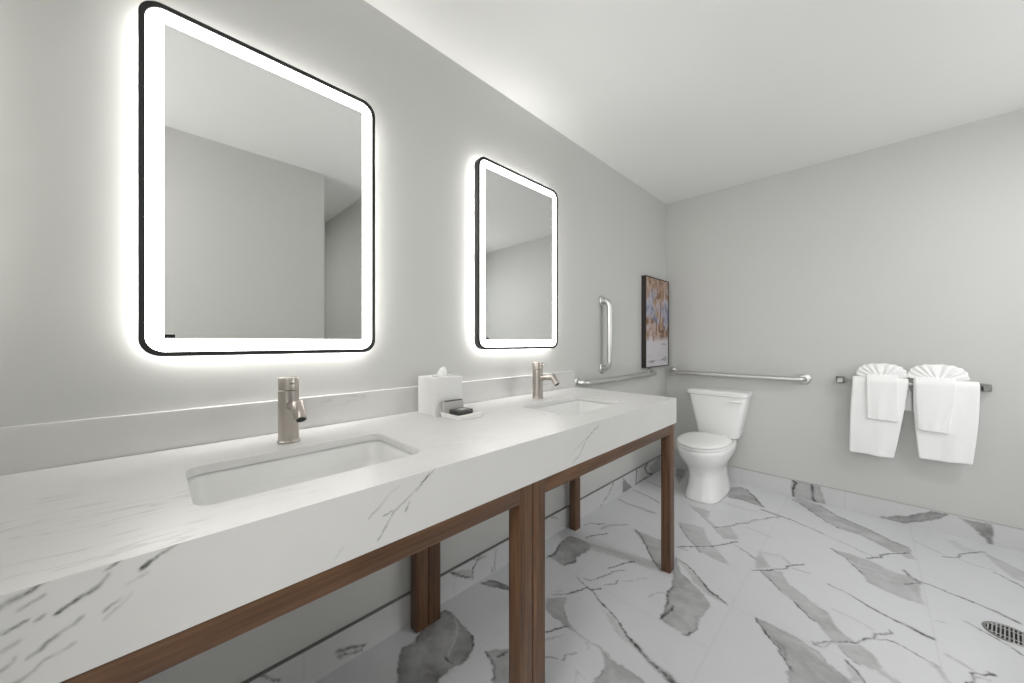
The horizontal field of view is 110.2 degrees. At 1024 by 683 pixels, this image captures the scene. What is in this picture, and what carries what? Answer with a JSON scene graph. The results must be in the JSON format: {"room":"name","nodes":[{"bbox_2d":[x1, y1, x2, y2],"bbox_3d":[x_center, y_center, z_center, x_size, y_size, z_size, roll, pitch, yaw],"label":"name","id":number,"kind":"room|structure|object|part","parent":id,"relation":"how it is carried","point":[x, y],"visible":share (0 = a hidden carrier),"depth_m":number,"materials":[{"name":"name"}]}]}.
{"room":"hotel bathroom","nodes":[
{"label":"hotel bathroom","id":0,"kind":"room"},
{"bbox_2d":[0,0,665,682],"bbox_3d":[0.125,-0.063,2.095,0.100,2.440,3.820,0,0,45],"label":"wall","id":1,"kind":"structure","parent":0,"point":[70,349],"depth_m":1.21,"materials":[{"name":"paint"}]},
{"bbox_2d":[138,0,374,356],"bbox_3d":[-0.738,-0.418,1.125,0.048,0.914,0.607,0,0,45],"label":"led mirror","id":2,"kind":"object","parent":1,"relation":"attached to","point":[256,171],"visible":1,"depth_m":1.05,"materials":[{"name":"black metal"}]},
{"bbox_2d":[165,334,174,337],"bbox_3d":[-0.897,-0.014,0.936,0.001,0.009,0.020,0,0,45],"label":"switch","id":3,"kind":"object","parent":2,"relation":"attached to","point":[166,335],"depth_m":0.94,"materials":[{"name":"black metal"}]},
{"bbox_2d":[0,371,574,475],"bbox_3d":[-0.358,0.238,1.526,0.020,0.102,2.128,0,0,45],"label":"backsplash","id":4,"kind":"structure","parent":1,"relation":"attached to","point":[29,447],"depth_m":0.98,"materials":[{"name":"white stone"}]},
{"bbox_2d":[241,455,660,682],"bbox_3d":[0.165,1.033,2.055,0.014,0.004,3.620,0,0,45],"label":"trim","id":5,"kind":"structure","parent":1,"relation":"attached to","point":[318,642],"depth_m":1.36,"materials":[{"name":"grey metal"}]},
{"bbox_2d":[250,456,660,682],"bbox_3d":[0.165,1.096,2.056,0.012,0.122,3.620,0,0,45],"label":"baseboard","id":6,"kind":"structure","parent":1,"relation":"attached to","point":[310,666],"depth_m":1.43,"materials":[{"name":"stone"}]},
{"bbox_2d":[474,157,557,349],"bbox_3d":[0.040,-0.420,1.902,0.048,0.918,0.606,0,0,45],"label":"led mirror","id":7,"kind":"object","parent":1,"relation":"attached to","point":[516,215],"visible":1,"depth_m":1.84,"materials":[{"name":"black metal"}]},
{"bbox_2d":[599,296,611,372],"bbox_3d":[0.666,-0.050,2.509,0.080,0.553,0.076,0,0,45],"label":"grab bar","id":8,"kind":"object","parent":1,"relation":"attached to","point":[602,300],"visible":1,"depth_m":2.48,"materials":[{"name":"silver metal"}]},
{"bbox_2d":[575,368,656,386],"bbox_3d":[0.832,0.268,2.675,0.080,0.076,1.156,0,0,45],"label":"grab bar","id":9,"kind":"object","parent":1,"relation":"attached to","point":[578,382],"visible":0.91,"depth_m":2.49,"materials":[{"name":"silver metal"}]},
{"bbox_2d":[641,275,668,367],"bbox_3d":[1.262,-0.165,3.132,0.039,0.769,0.477,0,0,45],"label":"framed picture","id":10,"kind":"object","parent":1,"relation":"attached to","point":[654,291],"visible":1,"depth_m":3.08,"materials":[{"name":"paper"}]},
{"bbox_2d":[314,468,1023,682],"bbox_3d":[0.705,1.157,0.554,2.900,0.001,4.980,0,0,45],"label":"floor","id":11,"kind":"structure","parent":0,"point":[763,586],"depth_m":1.58,"materials":[{"name":"stone"}]},
{"bbox_2d":[60,484,531,682],"bbox_3d":[-0.514,0.787,0.908,0.611,0.739,1.014,0,0,45],"label":"frame","id":12,"kind":"object","parent":11,"relation":"on","point":[139,665],"visible":0.3,"depth_m":0.74,"materials":[{"name":"brown wood"}]},
{"bbox_2d":[0,371,675,682],"bbox_3d":[-0.138,0.301,1.306,0.645,0.229,2.128,0,0,45],"label":"countertop","id":13,"kind":"structure","parent":12,"relation":"on","point":[107,554],"depth_m":0.72,"materials":[{"name":"white stone"}]},
{"bbox_2d":[277,377,307,443],"bbox_3d":[-0.609,0.197,0.996,0.164,0.185,0.057,0,0,45],"label":"faucet","id":14,"kind":"object","parent":13,"relation":"on","point":[291,410],"visible":1,"depth_m":1.01,"materials":[{"name":"silver metal"}]},
{"bbox_3d":[-0.647,0.121,1.033,0.052,0.034,0.052,0,0,45],"label":"handle","id":15,"kind":"part","parent":14,"relation":"part of","materials":[{"name":"silver metal"}]},
{"bbox_3d":[-0.605,0.180,0.992,0.081,0.030,0.025,0,0,45],"label":"spout","id":16,"kind":"part","parent":14,"relation":"part of","materials":[{"name":"silver metal"}]},
{"bbox_2d":[187,440,412,505],"bbox_3d":[-0.486,0.356,0.873,0.299,0.096,0.472,0,0,45],"label":"sink","id":17,"kind":"object","parent":13,"relation":"in","point":[216,487],"visible":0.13,"depth_m":0.95,"materials":[{"name":"white ceramic"}]},
{"bbox_2d":[418,367,461,416],"bbox_3d":[-0.293,0.195,1.457,0.127,0.186,0.131,0,0,45],"label":"tissue box","id":18,"kind":"object","parent":13,"relation":"on","point":[432,389],"visible":0.97,"depth_m":1.41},
{"bbox_2d":[440,410,481,420],"bbox_3d":[-0.195,0.280,1.373,0.118,0.018,0.118,0,0,45],"label":"soap dish","id":19,"kind":"object","parent":13,"relation":"on","point":[475,414],"visible":0.7,"depth_m":1.33,"materials":[{"name":"white ceramic"}]},
{"bbox_2d":[442,399,463,412],"bbox_3d":[-0.232,0.253,1.401,0.022,0.049,0.092,0,0,45],"label":"packet","id":20,"kind":"object","parent":19,"relation":"on","point":[447,405],"visible":0.9,"depth_m":1.39,"materials":[{"name":"grey paper"}]},
{"bbox_2d":[449,407,472,415],"bbox_3d":[-0.195,0.268,1.372,0.052,0.017,0.074,0,0,39],"label":"soap bar","id":21,"kind":"object","parent":19,"relation":"on","point":[463,410],"visible":0.99,"depth_m":1.35,"materials":[{"name":"grey paper"}]},
{"bbox_2d":[532,362,559,398],"bbox_3d":[0.168,0.197,1.772,0.164,0.185,0.057,0,0,45],"label":"faucet","id":22,"kind":"object","parent":13,"relation":"on","point":[538,377],"visible":1,"depth_m":1.78,"materials":[{"name":"silver metal"}]},
{"bbox_3d":[0.130,0.121,1.810,0.052,0.034,0.052,0,0,45],"label":"handle","id":23,"kind":"part","parent":22,"relation":"part of","materials":[{"name":"silver metal"}]},
{"bbox_3d":[0.172,0.180,1.769,0.081,0.030,0.025,0,0,45],"label":"spout","id":24,"kind":"part","parent":22,"relation":"part of","materials":[{"name":"silver metal"}]},
{"bbox_2d":[532,400,615,414],"bbox_3d":[0.291,0.356,1.649,0.299,0.096,0.472,0,0,45],"label":"sink","id":25,"kind":"object","parent":13,"relation":"in","point":[573,407],"visible":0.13,"depth_m":1.84,"materials":[{"name":"white ceramic"}]},
{"bbox_3d":[-0.375,0.787,1.447,0.045,0.739,0.054,0,0,45],"label":"leg","id":26,"kind":"part","parent":12,"relation":"part of","materials":[{"name":"brown wood"}]},
{"bbox_3d":[0.025,0.787,1.047,0.045,0.739,0.054,0,0,45],"label":"leg","id":27,"kind":"part","parent":12,"relation":"part of","materials":[{"name":"brown wood"}]},
{"bbox_2d":[428,424,673,682],"bbox_3d":[0.228,0.787,1.650,0.611,0.739,1.076,0,0,45],"label":"frame","id":28,"kind":"object","parent":11,"relation":"on","point":[572,475],"visible":0.37,"depth_m":1.38,"materials":[{"name":"brown wood"}]},
{"bbox_3d":[-0.334,0.787,1.488,0.045,0.739,0.054,0,0,45],"label":"leg","id":29,"kind":"part","parent":28,"relation":"part of","materials":[{"name":"brown wood"}]},
{"bbox_3d":[0.067,0.787,1.088,0.045,0.739,0.054,0,0,45],"label":"leg","id":30,"kind":"part","parent":28,"relation":"part of","materials":[{"name":"brown wood"}]},
{"bbox_3d":[0.389,0.787,2.212,0.045,0.739,0.054,0,0,45],"label":"leg","id":31,"kind":"part","parent":28,"relation":"part of","materials":[{"name":"brown wood"}]},
{"bbox_3d":[0.428,0.441,1.450,0.045,0.045,0.968,0,0,45],"label":"rail","id":32,"kind":"part","parent":28,"relation":"part of","materials":[{"name":"brown wood"}]},
{"bbox_3d":[0.789,0.787,1.811,0.045,0.739,0.054,0,0,45],"label":"leg","id":33,"kind":"part","parent":28,"relation":"part of","materials":[{"name":"brown wood"}]},
{"bbox_2d":[676,386,752,503],"bbox_3d":[1.518,0.774,2.742,0.436,0.766,0.725,0,0,45],"label":"toilet","id":34,"kind":"object","parent":11,"relation":"on","point":[720,414],"visible":1,"depth_m":2.69,"materials":[{"name":"ceramic"}]},
{"bbox_3d":[1.425,0.757,2.665,0.342,0.013,0.485,0,0,45],"label":"seat","id":35,"kind":"part","parent":34,"relation":"part of","materials":[{"name":"white plastic"}]},
{"bbox_3d":[1.425,0.734,2.666,0.340,0.022,0.484,0,0,45],"label":"lid","id":36,"kind":"part","parent":34,"relation":"part of","materials":[{"name":"white plastic"}]},
{"bbox_3d":[1.501,0.963,2.741,0.348,0.388,0.690,0,0,45],"label":"bowl","id":37,"kind":"part","parent":34,"relation":"part of","materials":[{"name":"ceramic"}]},
{"bbox_3d":[1.692,0.412,2.915,0.436,0.042,0.234,0,0,45],"label":"tank lid","id":38,"kind":"part","parent":34,"relation":"part of","materials":[{"name":"ceramic"}]},
{"bbox_3d":[1.698,0.602,2.921,0.406,0.334,0.208,0,0,45],"label":"tank","id":39,"kind":"part","parent":34,"relation":"part of","materials":[{"name":"ceramic"}]},
{"bbox_3d":[1.715,0.462,2.745,0.096,0.020,0.039,0,0,33],"label":"flush lever","id":40,"kind":"part","parent":34,"relation":"part of","materials":[{"name":"metal"}]},
{"bbox_2d":[982,621,1023,646],"bbox_3d":[1.964,1.155,1.409,0.132,0.003,0.132,0,0,45],"label":"floor drain","id":41,"kind":"object","parent":11,"relation":"on","point":[1009,634],"visible":1,"depth_m":1.42,"materials":[{"name":"metal"}]},
{"bbox_2d":[364,0,1023,203],"bbox_3d":[0.705,-1.333,0.554,3.100,0.100,5.180,0,0,45],"label":"ceiling","id":42,"kind":"structure","parent":0,"point":[683,99],"depth_m":1.69,"materials":[{"name":"paint"}]},
{"bbox_2d":[666,108,1023,528],"bbox_3d":[2.536,-0.063,2.314,3.000,2.440,0.100,0,0,45],"label":"wall","id":43,"kind":"structure","parent":0,"point":[906,254],"depth_m":2.40,"materials":[{"name":"paint"}]},
{"bbox_2d":[668,367,810,383],"bbox_3d":[1.790,0.277,2.933,1.022,0.076,0.080,0,0,45],"label":"grab bar","id":44,"kind":"object","parent":43,"relation":"attached to","point":[803,378],"visible":1,"depth_m":2.82,"materials":[{"name":"silver metal"}]},
{"bbox_2d":[674,454,1023,551],"bbox_3d":[2.461,1.096,2.310,2.900,0.122,0.012,0,0,45],"label":"baseboard","id":45,"kind":"structure","parent":43,"relation":"attached to","point":[980,531],"depth_m":2.32,"materials":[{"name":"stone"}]},
{"bbox_2d":[836,376,991,391],"bbox_3d":[2.479,0.264,2.245,0.657,0.046,0.078,0,0,45],"label":"towel bar","id":46,"kind":"object","parent":43,"relation":"attached to","point":[986,387],"visible":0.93,"depth_m":2.06,"materials":[{"name":"silver metal"}]},
{"bbox_3d":[2.264,0.264,2.461,0.046,0.046,0.078,0,0,45],"label":"post","id":47,"kind":"part","parent":46,"relation":"part of","materials":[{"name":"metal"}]},
{"bbox_2d":[849,376,911,457],"bbox_3d":[2.378,0.485,2.310,0.282,0.509,0.074,0,0,45],"label":"bath towel","id":48,"kind":"object","parent":46,"relation":"hanging from","point":[879,438],"visible":0.83,"depth_m":2.31,"materials":[{"name":"white fabric"}]},
{"bbox_2d":[866,375,898,421],"bbox_3d":[2.386,0.360,2.303,0.144,0.292,0.105,0,0,45],"label":"hand towel","id":49,"kind":"object","parent":48,"relation":"on","point":[882,391],"visible":1,"depth_m":2.27,"materials":[{"name":"white fabric"}]},
{"bbox_2d":[856,363,907,377],"bbox_3d":[2.382,0.194,2.302,0.232,0.107,0.032,0,0,45],"label":"washcloth","id":50,"kind":"object","parent":49,"relation":"on","point":[872,368],"visible":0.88,"depth_m":2.29,"materials":[{"name":"white fabric"}]},
{"bbox_2d":[913,379,979,464],"bbox_3d":[2.569,0.471,2.119,0.251,0.482,0.074,0,0,45],"label":"bath towel","id":51,"kind":"object","parent":46,"relation":"hanging from","point":[959,446],"visible":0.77,"depth_m":2.06,"materials":[{"name":"white fabric"}]},
{"bbox_2d":[914,376,955,434],"bbox_3d":[2.540,0.379,2.148,0.160,0.329,0.107,0,0,45],"label":"hand towel","id":52,"kind":"object","parent":51,"relation":"on","point":[935,397],"visible":0.98,"depth_m":2.12,"materials":[{"name":"white fabric"}]},
{"bbox_2d":[907,364,969,380],"bbox_3d":[2.547,0.192,2.137,0.242,0.111,0.032,0,0,45],"label":"washcloth","id":53,"kind":"object","parent":52,"relation":"on","point":[926,370],"visible":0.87,"depth_m":2.13,"materials":[{"name":"white fabric"}]},
{"bbox_3d":[2.696,0.264,2.029,0.046,0.046,0.078,0,0,45],"label":"post","id":54,"kind":"part","parent":46,"relation":"part of","materials":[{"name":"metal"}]}
]}

